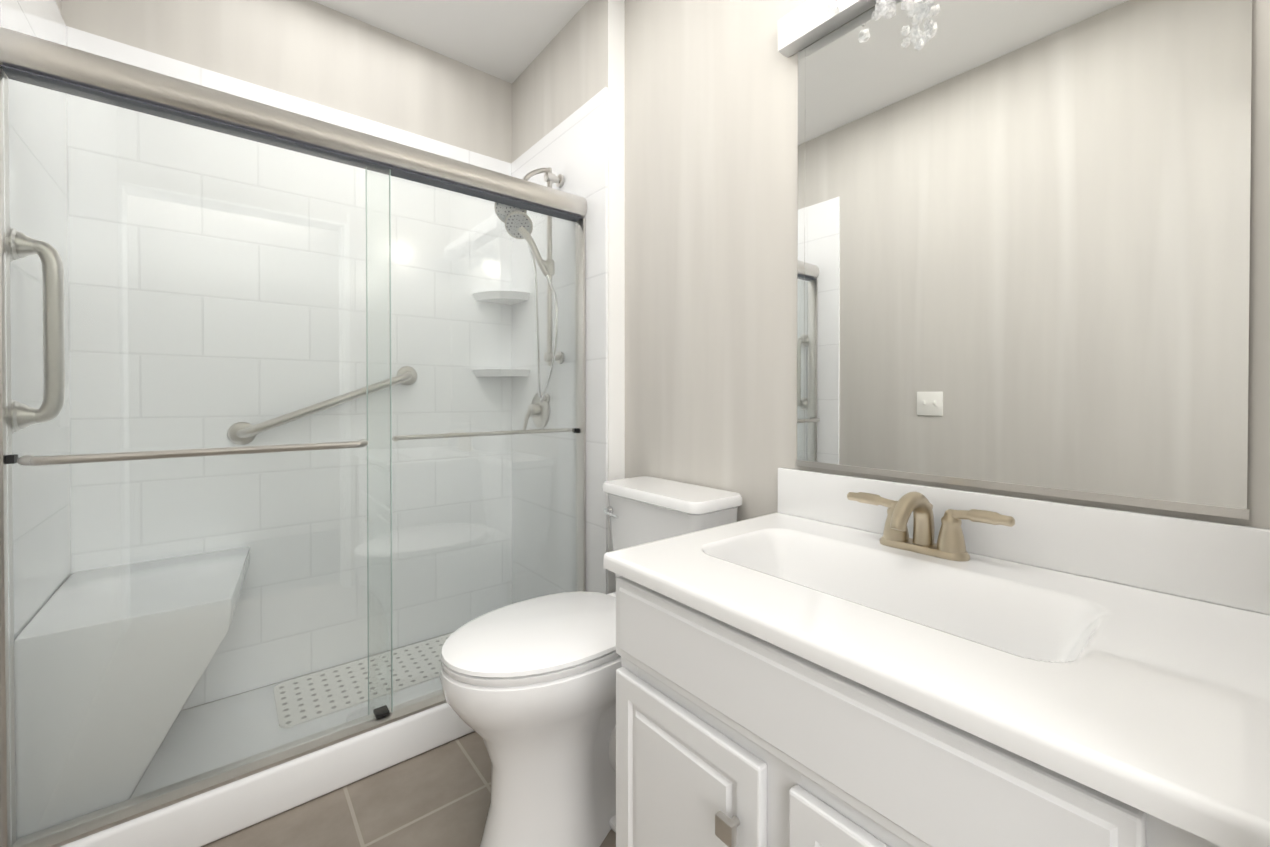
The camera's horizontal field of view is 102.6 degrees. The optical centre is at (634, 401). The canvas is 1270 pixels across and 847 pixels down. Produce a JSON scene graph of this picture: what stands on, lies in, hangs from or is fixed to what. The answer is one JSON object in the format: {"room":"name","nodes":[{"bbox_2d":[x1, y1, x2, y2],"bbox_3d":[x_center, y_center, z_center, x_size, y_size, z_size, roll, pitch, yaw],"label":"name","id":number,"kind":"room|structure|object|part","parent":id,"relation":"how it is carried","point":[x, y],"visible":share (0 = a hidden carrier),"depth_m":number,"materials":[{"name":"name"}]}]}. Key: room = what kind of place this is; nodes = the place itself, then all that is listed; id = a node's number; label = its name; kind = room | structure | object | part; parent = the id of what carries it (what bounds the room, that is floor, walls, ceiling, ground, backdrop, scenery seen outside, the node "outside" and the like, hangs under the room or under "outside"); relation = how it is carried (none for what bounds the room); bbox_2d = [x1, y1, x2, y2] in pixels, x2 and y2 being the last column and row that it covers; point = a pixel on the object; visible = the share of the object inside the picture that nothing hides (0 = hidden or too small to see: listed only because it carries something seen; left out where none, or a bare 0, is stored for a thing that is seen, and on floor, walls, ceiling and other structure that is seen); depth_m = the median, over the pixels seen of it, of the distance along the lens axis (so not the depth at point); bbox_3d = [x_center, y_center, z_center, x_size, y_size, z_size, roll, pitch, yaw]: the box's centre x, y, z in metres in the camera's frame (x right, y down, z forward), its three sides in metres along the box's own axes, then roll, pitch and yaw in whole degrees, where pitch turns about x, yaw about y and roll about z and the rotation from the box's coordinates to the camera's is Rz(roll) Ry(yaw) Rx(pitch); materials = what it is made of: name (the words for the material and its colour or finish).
{"room":"bathroom","nodes":[
{"label":"bathroom","id":0,"kind":"room"},
{"bbox_2d":[55,0,60,12],"bbox_3d":[-1.641,-0.214,1.276,0.204,2.570,0.700,0,1,-39],"label":"wall","id":1,"kind":"structure","parent":0,"point":[58,2],"depth_m":1.50,"materials":[{"name":"paint"}]},
{"bbox_2d":[1,0,70,639],"bbox_3d":[-1.516,-0.021,1.295,0.010,2.185,0.569,0,1,-39],"label":"wall","id":2,"kind":"structure","parent":1,"relation":"attached to","point":[42,19],"depth_m":1.26,"materials":[{"name":"white tile"}]},
{"bbox_2d":[9,226,64,433],"bbox_3d":[-1.310,-0.152,1.113,0.082,0.446,0.076,0,1,-39],"label":"door handle","id":3,"kind":"object","parent":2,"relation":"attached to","point":[49,354],"depth_m":1.11,"materials":[{"name":"silver metal"}]},
{"bbox_2d":[61,0,511,710],"bbox_3d":[-1.110,-0.220,2.067,1.616,2.570,0.100,0,1,-39],"label":"wall","id":4,"kind":"structure","parent":0,"point":[311,50],"depth_m":1.93,"materials":[{"name":"paint"}]},
{"bbox_2d":[66,26,511,709],"bbox_3d":[-1.142,-0.050,1.970,1.440,2.140,0.011,0,1,-39],"label":"wall","id":5,"kind":"structure","parent":4,"relation":"attached to","point":[122,142],"depth_m":1.85,"materials":[{"name":"white tile"}]},
{"bbox_2d":[227,366,416,444],"bbox_3d":[-1.141,0.003,1.922,0.625,0.295,0.065,0,1,-39],"label":"grab rail","id":6,"kind":"object","parent":5,"relation":"attached to","point":[295,415],"depth_m":1.85,"materials":[{"name":"silver metal"}]},
{"bbox_2d":[473,369,528,377],"bbox_3d":[-0.600,-0.125,2.277,0.190,0.030,0.190,0,1,-39],"label":"corner shelf","id":7,"kind":"object","parent":5,"relation":"attached to","point":[521,372],"depth_m":2.24,"materials":[{"name":"white plastic"}]},
{"bbox_2d":[473,291,529,304],"bbox_3d":[-0.600,-0.467,2.274,0.190,0.030,0.190,0,1,-39],"label":"corner shelf","id":8,"kind":"object","parent":5,"relation":"attached to","point":[489,296],"depth_m":2.25,"materials":[{"name":"white plastic"}]},
{"bbox_2d":[202,731,615,846],"bbox_3d":[-0.004,1.103,0.553,1.830,0.050,3.900,0,1,-39],"label":"floor","id":9,"kind":"structure","parent":0,"point":[439,796],"depth_m":1.33,"materials":[{"name":"tile"}]},
{"bbox_2d":[14,547,473,846],"bbox_3d":[-0.933,0.789,1.718,1.420,0.557,0.654,0,1,-39],"label":"shower base","id":10,"kind":"object","parent":9,"relation":"on","point":[206,818],"visible":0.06,"depth_m":1.27,"materials":[{"name":"white plastic"}]},
{"bbox_3d":[-1.350,0.769,1.447,0.428,0.511,0.551,0,1,-39],"label":"seat","id":11,"kind":"part","parent":10,"relation":"part of","materials":[{"name":"white plastic"}]},
{"bbox_2d":[0,27,586,846],"bbox_3d":[-0.749,0.088,1.484,1.420,1.712,0.143,0,1,-39],"label":"shower door","id":12,"kind":"structure","parent":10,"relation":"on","point":[36,61],"depth_m":1.27,"materials":[{"name":"clear glass"}]},
{"bbox_3d":[-1.006,0.116,1.273,0.728,1.613,0.006,0,1,-39],"label":"glass","id":13,"kind":"part","parent":12,"relation":"part of","materials":[{"name":"clear glass"}]},
{"bbox_3d":[-0.501,0.112,1.714,0.721,1.613,0.006,0,1,-39],"label":"glass","id":14,"kind":"part","parent":12,"relation":"part of","materials":[{"name":"clear glass"}]},
{"bbox_2d":[440,476,741,846],"bbox_3d":[-0.121,0.666,1.354,0.768,0.810,0.436,0,1,-39],"label":"toilet","id":15,"kind":"object","parent":9,"relation":"on","point":[529,689],"visible":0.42,"depth_m":1.18,"materials":[{"name":"white ceramic"}]},
{"bbox_3d":[-0.221,0.568,1.272,0.506,0.018,0.378,0,1,-39],"label":"lid","id":16,"kind":"part","parent":15,"relation":"part of","materials":[{"name":"white plastic"}]},
{"bbox_3d":[-0.221,0.588,1.273,0.508,0.016,0.380,0,1,-39],"label":"seat","id":17,"kind":"part","parent":15,"relation":"part of","materials":[{"name":"white plastic"}]},
{"bbox_3d":[-0.177,0.834,1.310,0.625,0.475,0.386,0,1,-39],"label":"bowl","id":18,"kind":"part","parent":15,"relation":"part of","materials":[{"name":"white ceramic"}]},
{"bbox_3d":[-0.071,0.347,1.563,0.017,0.016,0.067,0,1,-39],"label":"lever arm","id":19,"kind":"part","parent":15,"relation":"part of"},
{"bbox_3d":[0.098,0.277,1.527,0.206,0.036,0.436,0,1,-39],"label":"tank lid","id":20,"kind":"part","parent":15,"relation":"part of","materials":[{"name":"white ceramic"}]},
{"bbox_3d":[0.102,0.467,1.532,0.184,0.344,0.410,0,1,-39],"label":"tank","id":21,"kind":"part","parent":15,"relation":"part of","materials":[{"name":"white ceramic"}]},
{"bbox_2d":[603,467,1269,846],"bbox_3d":[0.414,0.625,0.842,0.592,0.900,0.830,0,1,-39],"label":"bathroom vanity","id":22,"kind":"object","parent":9,"relation":"on","point":[823,659],"visible":1,"depth_m":0.71,"materials":[{"name":"white wood"}]},
{"bbox_3d":[0.076,0.740,0.856,0.020,0.446,0.340,0,1,-39],"label":"door","id":23,"kind":"part","parent":22,"relation":"part of","materials":[{"name":"white wood"}]},
{"bbox_3d":[0.130,0.616,0.731,0.012,0.032,0.032,0,1,-39],"label":"knob","id":24,"kind":"part","parent":22,"relation":"part of","materials":[{"name":"silver metal"}]},
{"bbox_3d":[0.142,0.616,0.741,0.018,0.012,0.012,0,1,-39],"label":"knob stem","id":25,"kind":"part","parent":22,"relation":"part of","materials":[{"name":"silver metal"}]},
{"bbox_3d":[0.237,0.520,0.688,0.020,0.072,0.779,0,1,-39],"label":"frame","id":26,"kind":"part","parent":22,"relation":"part of","materials":[{"name":"white wood"}]},
{"bbox_3d":[0.318,0.742,0.556,0.020,0.446,0.337,0,1,-39],"label":"door","id":27,"kind":"part","parent":22,"relation":"part of","materials":[{"name":"white wood"}]},
{"bbox_3d":[0.195,0.414,0.703,0.024,0.148,0.723,0,1,-39],"label":"drawer","id":28,"kind":"part","parent":22,"relation":"part of","materials":[{"name":"white wood"}]},
{"bbox_2d":[847,492,1014,560],"bbox_3d":[0.534,0.234,0.976,0.157,0.120,0.302,0,1,-39],"label":"faucet","id":29,"kind":"object","parent":22,"relation":"on","point":[895,544],"depth_m":0.97,"materials":[{"name":"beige metal"}]},
{"bbox_2d":[778,467,1269,614],"bbox_3d":[0.638,0.236,1.015,0.020,0.119,0.824,0,1,-39],"label":"backsplash","id":30,"kind":"structure","parent":22,"relation":"on","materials":[{"name":"white stone"}]},
{"bbox_2d":[312,0,587,83],"bbox_3d":[-0.004,-1.518,0.531,1.830,0.050,3.900,0,1,-39],"label":"ceiling","id":31,"kind":"structure","parent":0,"point":[509,41],"depth_m":2.03,"materials":[{"name":"white paint"}]},
{"bbox_2d":[512,0,607,161],"bbox_3d":[-0.312,-0.221,2.147,0.074,2.570,0.778,0,1,-39],"label":"wall","id":32,"kind":"structure","parent":0,"point":[562,76],"depth_m":2.06,"materials":[{"name":"paint"}]},
{"bbox_2d":[511,87,607,603],"bbox_3d":[-0.341,-0.028,2.117,0.010,2.185,0.766,0,1,-39],"label":"wall","id":33,"kind":"structure","parent":32,"relation":"attached to","point":[572,149],"depth_m":2.03,"materials":[{"name":"white tile"}]},
{"bbox_2d":[494,168,564,429],"bbox_3d":[-0.459,-0.397,2.045,0.260,1.047,0.311,0,1,-39],"label":"shower head","id":34,"kind":"object","parent":33,"relation":"attached to","point":[550,178],"visible":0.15,"depth_m":2.00,"materials":[{"name":"silver metal"}]},
{"bbox_3d":[-0.455,0.079,2.169,0.034,0.093,0.046,0,1,-39],"label":"valve lever","id":35,"kind":"part","parent":34,"relation":"part of","materials":[{"name":"silver metal"}]},
{"bbox_3d":[-0.397,-0.586,1.987,0.120,0.190,0.057,0,1,-39],"label":"hand handle","id":36,"kind":"part","parent":34,"relation":"part of","materials":[{"name":"silver metal"}]},
{"bbox_3d":[-0.416,-0.830,1.993,0.150,0.179,0.082,0,1,-39],"label":"arm","id":37,"kind":"part","parent":34,"relation":"part of"},
{"bbox_3d":[-0.426,0.039,2.175,0.050,0.156,0.156,0,1,-39],"label":"valve plate","id":38,"kind":"part","parent":34,"relation":"part of","materials":[{"name":"silver metal"}]},
{"bbox_3d":[-0.325,-0.885,2.024,0.072,0.048,0.048,0,1,-39],"label":"post","id":39,"kind":"part","parent":34,"relation":"part of","materials":[{"name":"silver metal"}]},
{"bbox_3d":[-0.325,-0.175,2.030,0.072,0.048,0.048,0,1,-39],"label":"post","id":40,"kind":"part","parent":34,"relation":"part of","materials":[{"name":"silver metal"}]},
{"bbox_2d":[608,0,624,593],"bbox_3d":[-0.067,-0.218,1.843,0.072,2.569,0.002,0,1,-39],"label":"trim","id":41,"kind":"structure","parent":32,"relation":"attached to","point":[616,239],"depth_m":1.84,"materials":[{"name":"white"}]},
{"bbox_2d":[625,0,1269,528],"bbox_3d":[0.268,-0.216,1.559,0.110,2.570,2.422,0,1,-39],"label":"wall","id":42,"kind":"structure","parent":0,"point":[1023,246],"depth_m":1.01,"materials":[{"name":"beige paint"}]},
{"bbox_2d":[778,0,914,57],"bbox_3d":[0.605,-0.875,0.970,0.117,0.182,0.808,0,1,-39],"label":"sconce","id":43,"kind":"object","parent":42,"relation":"attached to","point":[805,24],"visible":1,"depth_m":1.21,"materials":[{"name":"white"}]}
]}

